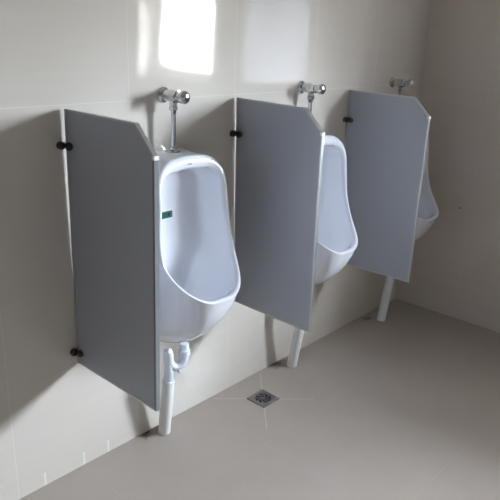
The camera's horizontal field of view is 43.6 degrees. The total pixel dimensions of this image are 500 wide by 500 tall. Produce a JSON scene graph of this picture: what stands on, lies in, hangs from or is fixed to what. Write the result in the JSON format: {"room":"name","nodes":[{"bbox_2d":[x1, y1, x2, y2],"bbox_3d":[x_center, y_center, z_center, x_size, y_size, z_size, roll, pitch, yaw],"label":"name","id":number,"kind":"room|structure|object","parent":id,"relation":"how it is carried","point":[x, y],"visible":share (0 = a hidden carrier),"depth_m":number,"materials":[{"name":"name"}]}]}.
{"room":"public restroom","nodes":[
{"label":"public restroom","id":0,"kind":"room"},
{"bbox_2d":[0,0,430,499],"bbox_3d":[-0.978,-0.438,1.736,0.280,2.800,6.117,18,25,39],"label":"wall","id":1,"kind":"structure","parent":0,"point":[109,58],"depth_m":2.26,"materials":[{"name":"tile"}]},
{"bbox_2d":[56,109,159,411],"bbox_3d":[-0.440,0.036,1.975,0.445,0.906,0.070,18,25,39],"label":"privacy screen","id":2,"kind":"object","parent":1,"relation":"attached to","point":[113,166],"visible":1,"depth_m":1.95,"materials":[{"name":"grey laminate"}]},
{"bbox_2d":[157,87,189,149],"bbox_3d":[-0.269,-0.467,2.232,0.129,0.219,0.057,18,25,39],"label":"valve","id":3,"kind":"object","parent":1,"relation":"attached to","point":[164,94],"visible":1,"depth_m":2.21,"materials":[{"name":"silver metal"}]},
{"bbox_2d":[155,148,240,342],"bbox_3d":[-0.213,0.032,2.320,0.344,0.776,0.355,18,25,39],"label":"urinal","id":4,"kind":"object","parent":1,"relation":"attached to","point":[200,280],"visible":0.84,"depth_m":2.37,"materials":[{"name":"ceramic"}]},
{"bbox_2d":[162,210,171,218],"bbox_3d":[-0.288,-0.122,2.169,0.013,0.023,0.045,18,25,39],"label":"sticker","id":5,"kind":"object","parent":4,"relation":"attached to","point":[166,214],"visible":0.98,"depth_m":2.17,"materials":[{"name":"teal paper"}]},
{"bbox_2d":[230,97,324,332],"bbox_3d":[0.098,-0.138,2.541,0.442,0.908,0.088,18,25,39],"label":"privacy screen","id":6,"kind":"object","parent":1,"relation":"attached to","point":[278,170],"visible":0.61,"depth_m":2.52,"materials":[{"name":"grey laminate"}]},
{"bbox_2d":[297,81,325,112],"bbox_3d":[0.275,-0.642,2.803,0.129,0.219,0.057,18,25,39],"label":"valve","id":7,"kind":"object","parent":1,"relation":"attached to","point":[309,88],"visible":0.92,"depth_m":2.78,"materials":[{"name":"silver metal"}]},
{"bbox_2d":[315,134,357,285],"bbox_3d":[0.323,-0.141,2.883,0.344,0.776,0.355,18,25,39],"label":"urinal","id":8,"kind":"object","parent":1,"relation":"attached to","point":[337,242],"visible":0.28,"depth_m":2.95,"materials":[{"name":"ceramic"}]},
{"bbox_2d":[343,90,430,282],"bbox_3d":[0.637,-0.314,3.110,0.438,0.906,0.073,18,25,39],"label":"privacy screen","id":9,"kind":"object","parent":1,"relation":"attached to","point":[386,137],"visible":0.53,"depth_m":3.09,"materials":[{"name":"grey laminate"}]},
{"bbox_2d":[390,77,414,94],"bbox_3d":[0.815,-0.817,3.370,0.129,0.219,0.057,18,25,39],"label":"valve","id":10,"kind":"object","parent":1,"relation":"attached to","point":[400,83],"visible":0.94,"depth_m":3.34,"materials":[{"name":"silver metal"}]},
{"bbox_2d":[415,137,438,241],"bbox_3d":[0.870,-0.318,3.458,0.344,0.776,0.355,18,25,39],"label":"urinal","id":11,"kind":"object","parent":1,"relation":"attached to","point":[428,213],"visible":0.11,"depth_m":3.51,"materials":[{"name":"ceramic"}]},
{"bbox_2d":[19,298,499,499],"bbox_3d":[0.698,1.513,0.741,4.960,0.120,6.117,18,25,39],"label":"floor","id":12,"kind":"structure","parent":0,"point":[405,405],"depth_m":2.66,"materials":[{"name":"tile"}]},
{"bbox_2d":[158,342,190,435],"bbox_3d":[-0.314,0.571,2.523,0.138,0.427,0.083,7,20,14],"label":"pipe","id":13,"kind":"object","parent":12,"relation":"on","point":[167,387],"visible":0.99,"depth_m":2.48,"materials":[{"name":"white plastic"}]},
{"bbox_2d":[247,389,279,407],"bbox_3d":[0.061,0.685,2.885,0.108,0.004,0.108,18,25,39],"label":"floor drain","id":14,"kind":"object","parent":12,"relation":"on","point":[263,398],"visible":1,"depth_m":2.88,"materials":[{"name":"metal"}]},
{"bbox_2d":[287,327,303,367],"bbox_3d":[0.242,0.394,3.100,0.106,0.427,0.087,18,25,39],"label":"pipe","id":15,"kind":"object","parent":12,"relation":"on","point":[297,336],"visible":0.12,"depth_m":3.11,"materials":[{"name":"white plastic"}]},
{"bbox_2d":[377,276,393,320],"bbox_3d":[0.807,0.217,3.674,0.080,0.427,0.051,6,19,12],"label":"pipe","id":16,"kind":"object","parent":12,"relation":"on","point":[388,285],"visible":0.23,"depth_m":3.68,"materials":[{"name":"white plastic"}]},
{"bbox_2d":[395,0,499,332],"bbox_3d":[2.715,-0.501,2.329,4.400,2.800,0.280,18,25,39],"label":"wall","id":17,"kind":"structure","parent":0,"point":[455,270],"depth_m":3.57,"materials":[{"name":"tile"}]}
]}

